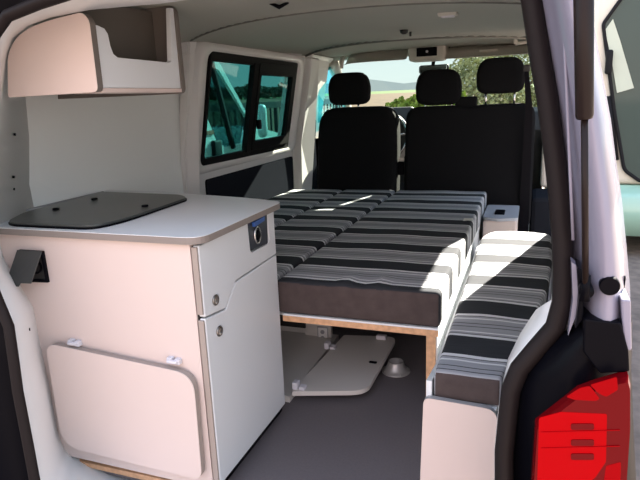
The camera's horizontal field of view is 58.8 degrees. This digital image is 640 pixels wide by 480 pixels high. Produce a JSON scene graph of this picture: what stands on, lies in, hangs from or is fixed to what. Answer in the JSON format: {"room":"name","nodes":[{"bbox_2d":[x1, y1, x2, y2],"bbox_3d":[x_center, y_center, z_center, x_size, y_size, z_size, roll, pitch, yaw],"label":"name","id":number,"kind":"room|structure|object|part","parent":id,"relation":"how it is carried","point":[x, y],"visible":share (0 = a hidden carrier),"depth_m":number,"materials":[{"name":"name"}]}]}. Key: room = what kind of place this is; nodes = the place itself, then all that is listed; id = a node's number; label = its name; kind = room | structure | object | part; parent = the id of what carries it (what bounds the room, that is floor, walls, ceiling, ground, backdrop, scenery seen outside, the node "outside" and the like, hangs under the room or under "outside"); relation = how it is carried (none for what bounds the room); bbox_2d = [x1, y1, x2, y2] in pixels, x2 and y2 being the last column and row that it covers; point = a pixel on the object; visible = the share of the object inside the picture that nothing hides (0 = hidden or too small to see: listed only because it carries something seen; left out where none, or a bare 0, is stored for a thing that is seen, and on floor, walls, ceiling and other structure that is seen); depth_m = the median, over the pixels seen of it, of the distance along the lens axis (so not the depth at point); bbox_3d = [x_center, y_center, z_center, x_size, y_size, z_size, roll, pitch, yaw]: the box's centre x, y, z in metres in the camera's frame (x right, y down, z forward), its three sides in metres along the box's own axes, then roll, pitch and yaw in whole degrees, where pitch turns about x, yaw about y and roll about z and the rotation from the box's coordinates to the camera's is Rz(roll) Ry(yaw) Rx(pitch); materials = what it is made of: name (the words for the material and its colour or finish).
{"room":"vehicle interior","nodes":[
{"label":"vehicle interior","id":0,"kind":"room"},
{"bbox_2d":[181,42,329,194],"bbox_3d":[-0.311,-0.509,3.673,0.170,1.420,1.990,3,15,20],"label":"wall","id":1,"kind":"structure","parent":0,"point":[323,65],"depth_m":3.87,"materials":[{"name":"white paint"}]},
{"bbox_2d":[18,25,183,206],"bbox_3d":[-0.813,-0.157,2.381,0.062,1.400,1.010,3,15,20],"label":"wall panel","id":2,"kind":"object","parent":1,"relation":"attached to","point":[78,147],"depth_m":2.23,"materials":[{"name":"white"}]},
{"bbox_2d":[179,42,199,193],"bbox_3d":[-0.624,-0.260,2.806,0.152,1.380,0.060,3,15,20],"label":"trim","id":3,"kind":"structure","parent":1,"relation":"attached to","point":[188,112],"depth_m":2.72,"materials":[{"name":"white paint"}]},
{"bbox_2d":[194,42,303,173],"bbox_3d":[-0.376,-0.785,3.343,0.148,0.649,1.394,3,15,20],"label":"trim","id":4,"kind":"structure","parent":1,"relation":"attached to","point":[203,49],"depth_m":3.10,"materials":[{"name":"white paint"}]},
{"bbox_2d":[201,51,297,165],"bbox_3d":[-0.385,-0.772,3.334,0.138,0.570,1.129,3,15,20],"label":"window","id":5,"kind":"structure","parent":1,"relation":"in","point":[248,104],"depth_m":3.22,"materials":[{"name":"black"}]},
{"bbox_3d":[-0.495,-0.706,3.063,0.102,0.510,0.510,3,15,20],"label":"pane","id":6,"kind":"part","parent":5,"relation":"part of","materials":[{"name":"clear glass"}]},
{"bbox_3d":[-0.400,-0.762,3.296,0.131,0.500,0.075,3,15,20],"label":"post","id":7,"kind":"part","parent":5,"relation":"part of","materials":[{"name":"black"}]},
{"bbox_3d":[-0.300,-0.835,3.550,0.094,0.470,0.510,3,15,20],"label":"pane","id":8,"kind":"part","parent":5,"relation":"part of","materials":[{"name":"clear glass"}]},
{"bbox_3d":[-0.294,-0.836,3.564,0.130,0.495,0.560,3,15,20],"label":"sliding sash","id":9,"kind":"part","parent":5,"relation":"part of","materials":[{"name":"black"}]},
{"bbox_2d":[205,157,293,199],"bbox_3d":[-0.399,-0.331,3.552,0.020,0.260,1.174,3,15,20],"label":"trim","id":10,"kind":"structure","parent":1,"relation":"attached to","point":[268,180],"depth_m":3.55,"materials":[{"name":"black plastic"}]},
{"bbox_2d":[293,57,318,188],"bbox_3d":[-0.090,-0.815,4.142,0.179,0.970,0.260,3,15,20],"label":"trim","id":11,"kind":"structure","parent":1,"relation":"attached to","point":[303,152],"depth_m":4.08,"materials":[{"name":"white paint"}]},
{"bbox_2d":[285,53,333,62],"bbox_3d":[-0.248,-1.163,3.526,0.121,0.045,2.000,3,15,20],"label":"trim","id":12,"kind":"structure","parent":1,"relation":"attached to","point":[322,58],"depth_m":4.12,"materials":[{"name":"white paint"}]},
{"bbox_2d":[312,125,317,188],"bbox_3d":[-0.066,-0.647,4.343,0.092,0.646,0.119,3,15,20],"label":"trim","id":13,"kind":"structure","parent":1,"relation":"attached to","point":[314,177],"depth_m":4.36,"materials":[{"name":"black plastic"}]},
{"bbox_2d":[315,61,341,181],"bbox_3d":[0.131,-0.812,4.902,0.158,1.420,1.110,3,15,20],"label":"door","id":14,"kind":"structure","parent":1,"relation":"in","point":[316,138],"depth_m":4.54,"materials":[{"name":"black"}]},
{"bbox_3d":[0.893,-1.239,4.525,1.674,0.510,1.030,3,15,20],"label":"window","id":15,"kind":"structure","parent":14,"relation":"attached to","visible":0},
{"bbox_2d":[329,60,351,106],"bbox_3d":[0.179,-1.291,4.879,0.100,0.497,0.755,1,14,12],"label":"window","id":16,"kind":"structure","parent":15,"relation":"attached to","point":[334,67],"depth_m":4.52,"materials":[{"name":"clear glass"}]},
{"bbox_2d":[32,0,525,57],"bbox_3d":[0.317,-1.041,2.852,1.691,0.088,3.060,3,15,20],"label":"ceiling","id":17,"kind":"structure","parent":0,"point":[304,34],"depth_m":2.33,"materials":[{"name":"grey fabric"}]},
{"bbox_2d":[8,6,185,98],"bbox_3d":[-0.735,-0.556,1.677,0.507,0.262,0.405,3,15,20],"label":"upper cabinet","id":18,"kind":"object","parent":17,"relation":"attached to","point":[119,51],"visible":0.99,"depth_m":1.51,"materials":[{"name":"beige laminate"}]},
{"bbox_3d":[-0.706,-0.473,1.466,0.302,0.192,0.002,3,15,20],"label":"panel","id":19,"kind":"part","parent":18,"relation":"part of","materials":[{"name":"beige laminate"}]},
{"bbox_3d":[-0.512,-0.549,1.597,0.016,0.236,0.366,3,15,20],"label":"panel","id":20,"kind":"part","parent":18,"relation":"part of","materials":[{"name":"white laminate"}]},
{"bbox_2d":[270,2,288,8],"bbox_3d":[-0.128,-0.734,1.776,0.064,0.026,0.014,2,15,16],"label":"roof hook","id":21,"kind":"object","parent":17,"relation":"attached to","point":[275,5],"visible":0.93,"depth_m":1.77,"materials":[{"name":"black plastic"}]},
{"bbox_2d":[339,56,344,68],"bbox_3d":[0.161,-1.292,4.128,0.036,0.088,0.066,3,15,20],"label":"guide","id":22,"kind":"object","parent":17,"relation":"attached to","point":[341,62],"visible":1,"depth_m":4.11,"materials":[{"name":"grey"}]},
{"bbox_2d":[344,49,408,64],"bbox_3d":[0.421,-1.380,4.208,0.466,0.140,0.177,3,15,20],"label":"sun visor","id":23,"kind":"object","parent":17,"relation":"attached to","point":[395,54],"visible":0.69,"depth_m":4.18,"materials":[{"name":"grey"}]},
{"bbox_2d":[400,29,411,35],"bbox_3d":[0.399,-0.963,2.647,0.056,0.030,0.039,3,15,20],"label":"roof fitting","id":24,"kind":"object","parent":17,"relation":"attached to","point":[405,31],"visible":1,"depth_m":2.64,"materials":[{"name":"grey plastic"}]},
{"bbox_2d":[409,46,447,62],"bbox_3d":[0.768,-1.346,4.046,0.260,0.144,0.175,3,15,20],"label":"console","id":25,"kind":"object","parent":17,"relation":"attached to","point":[432,53],"visible":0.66,"depth_m":3.98,"materials":[{"name":"grey plastic"}]},
{"bbox_3d":[0.749,-1.319,3.982,0.143,0.059,0.018,3,15,20],"label":"switch panel","id":26,"kind":"part","parent":25,"relation":"part of","materials":[{"name":"black plastic"}]},
{"bbox_2d":[437,12,458,17],"bbox_3d":[0.479,-0.846,2.128,0.075,0.025,0.045,3,15,20],"label":"recessed light","id":27,"kind":"object","parent":17,"relation":"in","point":[445,14],"visible":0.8,"depth_m":2.11,"materials":[{"name":"grey plastic"}]},
{"bbox_2d":[441,15,454,17],"bbox_3d":[0.478,-0.837,2.126,0.050,0.010,0.028,3,15,20],"label":"diffuser","id":28,"kind":"object","parent":27,"relation":"attached to","point":[442,16],"depth_m":2.12,"materials":[{"name":"white plastic"}]},
{"bbox_2d":[445,44,527,58],"bbox_3d":[1.172,-1.329,3.940,0.588,0.115,0.177,3,15,20],"label":"sun visor","id":29,"kind":"object","parent":17,"relation":"attached to","point":[505,49],"visible":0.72,"depth_m":3.93,"materials":[{"name":"grey"}]},
{"bbox_2d":[513,39,526,45],"bbox_3d":[1.270,-1.229,3.495,0.149,0.056,0.030,3,15,20],"label":"handle","id":30,"kind":"object","parent":17,"relation":"attached to","point":[516,42],"visible":0.52,"depth_m":3.50,"materials":[{"name":"grey plastic"}]},
{"bbox_2d":[101,226,549,479],"bbox_3d":[0.434,0.295,3.326,1.820,0.030,4.200,3,15,20],"label":"floor","id":31,"kind":"structure","parent":0,"point":[376,433],"depth_m":1.90,"materials":[{"name":"plastic"}]},
{"bbox_2d":[0,212,284,479],"bbox_3d":[-0.596,0.306,1.853,0.809,0.751,0.534,3,15,20],"label":"base cabinet","id":32,"kind":"object","parent":31,"relation":"on","point":[213,306],"visible":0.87,"depth_m":1.61,"materials":[{"name":"beige laminate"}]},
{"bbox_3d":[-0.831,0.077,1.647,0.097,0.098,0.010,3,15,20],"label":"outlet frame","id":33,"kind":"part","parent":32,"relation":"part of","materials":[{"name":"black plastic"}]},
{"bbox_2d":[33,257,44,278],"bbox_3d":[-0.830,0.076,1.649,0.080,0.081,0.004,3,15,20],"label":"outlet","id":34,"kind":"object","parent":32,"relation":"attached to","point":[40,271],"depth_m":1.64,"materials":[{"name":"grey plastic"}]},
{"bbox_3d":[-0.623,0.344,1.655,0.656,0.725,0.018,3,15,20],"label":"panel","id":35,"kind":"part","parent":32,"relation":"part of","materials":[{"name":"beige laminate"}]},
{"bbox_2d":[47,338,204,478],"bbox_3d":[-0.564,0.479,1.643,0.502,0.372,0.028,3,15,20],"label":"folding table","id":36,"kind":"object","parent":32,"relation":"attached to","point":[123,408],"visible":1,"depth_m":1.62,"materials":[{"name":"beige laminate"}]},
{"bbox_2d":[0,190,279,244],"bbox_3d":[-0.576,-0.097,1.854,0.828,0.028,0.655,3,15,20],"label":"countertop","id":37,"kind":"structure","parent":32,"relation":"on","point":[200,219],"depth_m":1.62,"materials":[{"name":"white laminate"}]},
{"bbox_3d":[-0.931,-0.131,2.009,0.011,0.008,0.480,3,15,19],"label":"sealing strip","id":38,"kind":"part","parent":37,"relation":"part of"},
{"bbox_2d":[8,192,186,229],"bbox_3d":[-0.716,-0.109,1.865,0.443,0.018,0.545,3,15,20],"label":"lid","id":39,"kind":"object","parent":37,"relation":"on","point":[103,209],"visible":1,"depth_m":1.78,"materials":[{"name":"black glass"}]},
{"bbox_3d":[-0.235,0.059,1.685,0.018,0.211,0.462,3,15,20],"label":"drawer","id":40,"kind":"part","parent":32,"relation":"part of","materials":[{"name":"white laminate"}]},
{"bbox_3d":[-0.222,0.374,1.763,0.018,0.553,0.462,3,15,20],"label":"door","id":41,"kind":"part","parent":32,"relation":"part of","materials":[{"name":"white laminate"}]},
{"bbox_2d":[256,230,260,239],"bbox_3d":[-0.191,-0.015,1.756,0.006,0.034,0.034,3,15,20],"label":"socket","id":42,"kind":"object","parent":32,"relation":"attached to","point":[258,232],"depth_m":1.75,"materials":[{"name":"black plastic"}]},
{"bbox_2d":[280,314,394,401],"bbox_3d":[-0.221,0.360,2.408,0.981,0.342,0.585,3,15,20],"label":"folding table","id":43,"kind":"object","parent":31,"relation":"on","point":[315,363],"visible":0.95,"depth_m":2.35,"materials":[{"name":"grey"}]},
{"bbox_3d":[-0.311,0.379,2.758,0.534,0.140,0.020,3,15,20],"label":"panel","id":44,"kind":"part","parent":43,"relation":"part of","materials":[{"name":"grey"}]},
{"bbox_3d":[-0.344,0.506,2.493,0.705,0.024,0.585,3,15,20],"label":"board","id":45,"kind":"part","parent":43,"relation":"part of","materials":[{"name":"grey"}]},
{"bbox_3d":[-0.011,0.302,2.603,0.128,0.340,0.020,3,15,20],"label":"panel","id":46,"kind":"part","parent":43,"relation":"part of","materials":[{"name":"grey plastic"}]},
{"bbox_2d":[318,327,326,337],"bbox_3d":[0.013,0.436,2.615,0.044,0.068,0.006,3,15,20],"label":"outlet","id":47,"kind":"object","parent":43,"relation":"attached to","point":[322,331],"depth_m":2.61,"materials":[{"name":"white plastic"}]},
{"bbox_3d":[0.118,0.505,2.315,0.267,0.018,0.575,3,15,20],"label":"flap door","id":48,"kind":"part","parent":43,"relation":"part of","materials":[{"name":"grey"}]},
{"bbox_2d":[318,72,403,192],"bbox_3d":[0.341,-0.561,4.122,0.563,1.253,0.684,3,15,20],"label":"seat","id":49,"kind":"object","parent":31,"relation":"on","point":[359,147],"visible":0.73,"depth_m":3.82,"materials":[{"name":"black fabric"}]},
{"bbox_3d":[0.266,-0.520,3.921,0.563,0.777,0.248,3,15,20],"label":"backrest","id":50,"kind":"part","parent":49,"relation":"part of","materials":[{"name":"black fabric"}]},
{"bbox_2d":[398,148,404,174],"bbox_3d":[0.555,-0.526,3.799,0.067,0.181,0.042,3,15,20],"label":"belt","id":51,"kind":"object","parent":49,"relation":"attached to","point":[401,159],"visible":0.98,"depth_m":3.79,"materials":[{"name":"black fabric"}]},
{"bbox_3d":[0.379,-0.323,4.261,0.543,0.160,0.520,3,15,20],"label":"seat","id":52,"kind":"part","parent":49,"relation":"part of","materials":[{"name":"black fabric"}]},
{"bbox_2d":[279,212,484,379],"bbox_3d":[0.100,0.196,2.944,1.304,0.372,1.954,3,15,20],"label":"platform","id":53,"kind":"object","parent":31,"relation":"on","point":[435,336],"visible":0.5,"depth_m":1.90,"materials":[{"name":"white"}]},
{"bbox_2d":[267,189,341,227],"bbox_3d":[-0.337,-0.072,3.072,0.371,0.119,1.892,3,15,20],"label":"cushion","id":54,"kind":"object","parent":53,"relation":"on","point":[294,202],"visible":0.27,"depth_m":3.48,"materials":[{"name":"fabric"}]},
{"bbox_2d":[274,190,394,279],"bbox_3d":[0.011,-0.054,2.938,0.348,0.121,1.906,3,15,20],"label":"cushion","id":55,"kind":"object","parent":53,"relation":"on","point":[298,238],"visible":0.52,"depth_m":2.79,"materials":[{"name":"fabric"}]},
{"bbox_2d":[278,190,486,326],"bbox_3d":[0.444,-0.029,2.755,0.563,0.127,1.957,3,15,20],"label":"cushion","id":56,"kind":"object","parent":53,"relation":"on","point":[402,262],"visible":0.98,"depth_m":2.09,"materials":[{"name":"fabric"}]},
{"bbox_3d":[0.695,0.237,2.738,0.034,0.345,1.942,3,15,20],"label":"panel","id":57,"kind":"part","parent":53,"relation":"part of","materials":[{"name":"white"}]},
{"bbox_2d":[382,358,409,377],"bbox_3d":[0.309,0.513,2.313,0.116,0.045,0.116,3,15,20],"label":"socket","id":58,"kind":"object","parent":31,"relation":"on","point":[395,367],"visible":1,"depth_m":2.29,"materials":[{"name":"grey"}]},
{"bbox_2d":[420,240,498,479],"bbox_3d":[0.707,0.359,2.184,0.354,0.375,1.640,3,15,20],"label":"box","id":59,"kind":"object","parent":31,"relation":"on","point":[458,436],"visible":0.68,"depth_m":1.46,"materials":[{"name":"beige laminate"}]},
{"bbox_3d":[0.565,0.349,2.245,0.014,0.375,1.622,3,15,20],"label":"panel","id":60,"kind":"part","parent":59,"relation":"part of","materials":[{"name":"white wood"}]},
{"bbox_3d":[0.354,0.571,1.471,0.194,0.334,0.002,3,15,20],"label":"panel","id":61,"kind":"part","parent":59,"relation":"part of","materials":[{"name":"beige laminate"}]},
{"bbox_3d":[0.720,0.236,2.157,0.323,0.015,1.622,3,15,20],"label":"lid","id":62,"kind":"part","parent":59,"relation":"part of","materials":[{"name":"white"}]},
{"bbox_2d":[434,231,551,405],"bbox_3d":[0.721,0.185,2.149,0.322,0.084,1.630,3,15,20],"label":"bench cushion","id":63,"kind":"object","parent":59,"relation":"on","point":[509,277],"visible":0.88,"depth_m":1.82,"materials":[{"name":"fabric"}]},
{"bbox_2d":[391,107,541,189],"bbox_3d":[1.023,-0.747,4.870,1.660,0.798,0.690,3,15,20],"label":"dashboard","id":64,"kind":"object","parent":31,"relation":"on","point":[402,112],"visible":0.06,"depth_m":4.33,"materials":[{"name":"black plastic"}]},
{"bbox_2d":[398,115,405,155],"bbox_3d":[0.484,-0.809,4.505,0.465,0.414,0.300,3,15,20],"label":"steering wheel","id":65,"kind":"object","parent":64,"relation":"attached to","point":[401,120],"visible":0.12,"depth_m":4.42,"materials":[{"name":"black plastic"}]},
{"bbox_2d":[404,57,534,230],"bbox_3d":[1.026,-0.545,3.865,0.797,1.291,0.672,3,15,20],"label":"bench","id":66,"kind":"object","parent":31,"relation":"on","point":[465,145],"visible":0.79,"depth_m":3.58,"materials":[{"name":"black fabric"}]},
{"bbox_2d":[518,65,532,231],"bbox_3d":[1.243,-0.526,3.431,0.075,1.024,0.043,3,15,20],"label":"belt","id":67,"kind":"object","parent":66,"relation":"attached to","point":[526,160],"visible":0.9,"depth_m":3.43,"materials":[{"name":"black fabric"}]},
{"bbox_2d":[483,205,518,236],"bbox_3d":[1.066,0.021,3.351,0.185,0.398,0.411,3,15,20],"label":"storage box","id":68,"kind":"object","parent":31,"relation":"on","point":[496,218],"visible":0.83,"depth_m":3.17,"materials":[{"name":"beige laminate"}]},
{"bbox_3d":[1.059,-0.158,3.307,0.185,0.015,0.411,3,15,20],"label":"lid","id":69,"kind":"part","parent":68,"relation":"part of","materials":[{"name":"grey"}]},
{"bbox_2d":[549,272,551,300],"bbox_3d":[1.106,-0.343,2.729,0.110,1.440,2.920,3,15,20],"label":"wall","id":70,"kind":"structure","parent":0,"point":[550,293],"depth_m":2.85,"materials":[{"name":"white paint"}]},
{"bbox_2d":[0,0,28,479],"bbox_3d":[-0.865,0.109,1.387,0.910,2.289,0.233,3,15,20],"label":"trim","id":71,"kind":"structure","parent":70,"relation":"attached to","point":[12,459],"depth_m":1.43,"materials":[{"name":"black plastic"}]},
{"bbox_2d":[0,0,573,479],"bbox_3d":[-0.211,0.139,1.170,1.336,1.379,0.154,3,15,20],"label":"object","id":72,"kind":"structure","parent":70,"relation":"attached to","point":[539,52],"depth_m":0.94,"materials":[{"name":"black rubber"}]},
{"bbox_2d":[0,0,573,479],"bbox_3d":[-0.263,0.089,1.432,1.744,1.466,0.580,3,15,20],"label":"trim","id":73,"kind":"structure","parent":70,"relation":"attached to","point":[54,463],"depth_m":1.59,"materials":[{"name":"white paint"}]},
{"bbox_2d":[190,2,520,41],"bbox_3d":[0.029,-0.806,2.078,1.514,0.026,0.315,5,16,26],"label":"trim","id":74,"kind":"structure","parent":70,"relation":"attached to","point":[220,28],"depth_m":1.88,"materials":[{"name":"grey plastic"}]},
{"bbox_2d":[305,36,525,56],"bbox_3d":[0.499,-1.128,3.283,1.512,0.020,0.662,3,15,20],"label":"trim","id":75,"kind":"structure","parent":70,"relation":"attached to","point":[446,37],"depth_m":3.03,"materials":[{"name":"grey plastic"}]},
{"bbox_2d":[332,44,502,60],"bbox_3d":[0.825,-1.402,4.205,1.560,0.054,0.120,3,15,20],"label":"trim","id":76,"kind":"structure","parent":70,"relation":"attached to","point":[347,56],"depth_m":4.37,"materials":[{"name":"grey plastic"}]},
{"bbox_2d":[419,61,448,73],"bbox_3d":[0.851,-1.317,4.223,0.220,0.153,0.099,3,15,20],"label":"mirror","id":77,"kind":"object","parent":76,"relation":"attached to","point":[422,68],"visible":0.65,"depth_m":4.19,"materials":[{"name":"black plastic"}]},
{"bbox_2d":[420,65,446,72],"bbox_3d":[0.836,-1.262,4.191,0.196,0.044,0.004,3,15,20],"label":"mirror glass","id":78,"kind":"object","parent":77,"relation":"attached to","point":[423,68],"depth_m":4.19,"materials":[{"name":"grey"}]},
{"bbox_2d":[529,188,551,248],"bbox_3d":[1.516,-0.115,3.862,0.170,0.420,0.390,3,15,20],"label":"trim","id":79,"kind":"structure","parent":70,"relation":"attached to","point":[539,222],"depth_m":3.68,"materials":[{"name":"black plastic"}]},
{"bbox_2d":[540,148,546,186],"bbox_3d":[1.592,-0.840,3.945,0.070,0.940,0.140,3,15,20],"label":"trim","id":80,"kind":"structure","parent":70,"relation":"attached to","point":[543,183],"depth_m":3.98,"materials":[{"name":"grey plastic"}]},
{"bbox_2d":[563,45,574,239],"bbox_3d":[0.370,-0.213,0.850,0.048,0.437,0.005,3,15,20],"label":"trim","id":81,"kind":"structure","parent":70,"relation":"attached to","point":[564,57],"depth_m":0.86,"materials":[{"name":"paint"}]},
{"bbox_2d":[567,257,577,334],"bbox_3d":[0.407,0.091,0.917,0.012,0.125,0.030,3,15,20],"label":"trim","id":82,"kind":"structure","parent":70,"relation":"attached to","point":[572,313],"depth_m":0.90,"materials":[{"name":"paint"}]},
{"bbox_2d":[514,318,635,479],"bbox_3d":[0.851,0.206,1.746,0.231,0.614,1.864,5,16,27],"label":"trim","id":83,"kind":"structure","parent":70,"relation":"attached to","point":[565,366],"depth_m":0.95,"materials":[{"name":"black plastic"}]},
{"bbox_2d":[574,259,583,327],"bbox_3d":[0.413,0.085,0.907,0.015,0.099,0.060,3,15,20],"label":"trim","id":84,"kind":"structure","parent":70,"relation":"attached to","point":[579,315],"depth_m":0.89,"materials":[{"name":"black plastic"}]},
{"bbox_2d":[531,372,629,479],"bbox_3d":[0.428,0.429,0.931,0.154,0.470,0.032,3,15,20],"label":"tail lamp","id":85,"kind":"object","parent":70,"relation":"attached to","point":[585,434],"visible":1,"depth_m":0.89,"materials":[{"name":"red plastic"}]},
{"bbox_2d":[573,0,593,301],"bbox_3d":[0.358,-0.161,0.765,0.030,0.536,0.147,10,19,41],"label":"gas strut","id":86,"kind":"object","parent":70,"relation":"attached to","point":[583,10],"visible":1,"depth_m":0.74,"materials":[{"name":"black metal"}]},
{"bbox_3d":[0.377,-0.048,0.807,0.054,0.260,0.009,-14,18,-39],"label":"rod","id":87,"kind":"part","parent":86,"relation":"part of","materials":[{"name":"black metal"}]},
{"bbox_2d":[542,0,629,320],"bbox_3d":[0.748,-0.350,1.644,0.206,0.629,1.858,4,15,23],"label":"trim","id":88,"kind":"structure","parent":70,"relation":"attached to","point":[607,237],"depth_m":0.86,"materials":[{"name":"paint"}]},
{"bbox_2d":[581,306,629,372],"bbox_3d":[0.449,0.158,0.897,0.068,0.088,0.060,3,15,20],"label":"trim","id":89,"kind":"structure","parent":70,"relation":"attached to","point":[604,342],"depth_m":0.87,"materials":[{"name":"black plastic"}]},
{"bbox_2d":[598,276,620,294],"bbox_3d":[0.435,0.068,0.853,0.029,0.029,0.012,3,15,20],"label":"plug","id":90,"kind":"object","parent":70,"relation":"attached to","point":[611,285],"visible":1,"depth_m":0.85,"materials":[{"name":"black plastic"}]},
{"bbox_2d":[619,288,631,349],"bbox_3d":[0.479,0.117,0.902,0.020,0.082,0.100,3,15,20],"label":"trim","id":91,"kind":"structure","parent":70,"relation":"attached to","point":[624,301],"depth_m":0.86,"materials":[{"name":"paint"}]},
{"label":"outside","id":92,"kind":"structure","parent":0,"visible":0},
{"bbox_2d":[322,90,516,115],"bbox_3d":[-38.574,-25.426,110.561,450.000,2.462,163.100,3,15,20],"label":"field","id":93,"kind":"structure","parent":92,"point":[375,99],"depth_m":92.28,"materials":[{"name":"soil"}]},
{"bbox_2d":[449,56,524,104],"bbox_3d":[3.567,-2.883,12.839,2.401,2.638,2.532,3,15,20],"label":"bush","id":94,"kind":"object","parent":93,"relation":"on","point":[467,65],"visible":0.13,"depth_m":12.17,"materials":[{"name":"green plant"}]},
{"bbox_2d":[452,54,536,106],"bbox_3d":[5.251,-4.086,15.924,3.456,3.736,3.273,3,15,20],"label":"bush","id":95,"kind":"object","parent":93,"relation":"on","point":[525,56],"visible":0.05,"depth_m":15.29,"materials":[{"name":"green plant"}]},
{"bbox_2d":[495,55,535,106],"bbox_3d":[7.690,-5.664,19.807,4.267,4.922,4.252,-3,14,-2],"label":"bush","id":96,"kind":"object","parent":93,"relation":"on","point":[504,55],"visible":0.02,"depth_m":19.05,"materials":[{"name":"green plant"}]},
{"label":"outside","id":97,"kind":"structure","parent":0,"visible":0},
{"bbox_2d":[325,84,533,95],"bbox_3d":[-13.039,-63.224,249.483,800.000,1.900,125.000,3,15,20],"label":"field","id":98,"kind":"structure","parent":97,"point":[395,91],"depth_m":218.90,"materials":[{"name":"green plant"}]},
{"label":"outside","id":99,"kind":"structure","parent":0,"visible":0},
{"bbox_2d":[542,187,639,479],"bbox_3d":[1.278,7.837,-24.814,100.000,0.050,72.000,3,15,20],"label":"ground","id":100,"kind":"structure","parent":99,"point":[632,242],"depth_m":3.90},
{"bbox_2d":[323,99,339,111],"bbox_3d":[-0.897,-2.220,12.512,0.080,1.621,8.800,3,15,20],"label":"iron railing","id":101,"kind":"object","parent":100,"relation":"on","point":[326,101],"visible":0.04,"depth_m":15.30,"materials":[{"name":"white"}]},
{"bbox_3d":[-0.927,-2.943,12.332,0.080,0.130,8.800,3,15,20],"label":"rail","id":102,"kind":"part","parent":101,"relation":"part of","materials":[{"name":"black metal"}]},
{"bbox_2d":[385,96,405,106],"bbox_3d":[1.634,-2.078,11.584,0.913,1.673,0.915,3,15,20],"label":"bush","id":103,"kind":"object","parent":100,"relation":"on","point":[395,102],"visible":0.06,"depth_m":11.31,"materials":[{"name":"green plant"}]},
{"bbox_2d":[397,94,442,107],"bbox_3d":[1.717,-1.602,9.498,1.030,1.751,1.029,3,15,20],"label":"bush","id":104,"kind":"object","parent":100,"relation":"on","point":[412,101],"visible":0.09,"depth_m":9.21,"materials":[{"name":"green plant"}]},
{"bbox_2d":[594,0,639,235],"bbox_3d":[4.029,-1.555,6.792,1.881,2.700,3.760,3,15,20],"label":"two tone camper","id":105,"kind":"object","parent":100,"relation":"on","point":[616,22],"visible":0.48,"depth_m":5.35,"materials":[{"name":"beige paint"}]},
{"bbox_3d":[2.817,-1.073,5.459,0.149,0.614,0.040,3,15,20],"label":"corner trim","id":106,"kind":"part","parent":105,"relation":"part of","materials":[{"name":"black"}]},
{"bbox_2d":[606,20,633,92],"bbox_3d":[2.792,-1.712,5.291,0.283,0.664,0.004,3,15,20],"label":"window blind","id":107,"kind":"object","parent":105,"relation":"hanging from","point":[619,33],"depth_m":5.29,"materials":[{"name":"white fabric"}]},
{"bbox_3d":[3.483,-0.262,5.369,1.820,0.482,0.180,3,15,20],"label":"nose panel","id":108,"kind":"part","parent":105,"relation":"part of","materials":[{"name":"green paint"}]},
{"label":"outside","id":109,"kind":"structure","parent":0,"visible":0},
{"bbox_2d":[325,76,532,93],"bbox_3d":[-40.346,-52.869,197.420,644.935,16.686,503.148,3,15,20],"label":"hills","id":110,"kind":"structure","parent":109,"point":[376,85],"depth_m":409.67,"materials":[{"name":"grey"}]}
]}

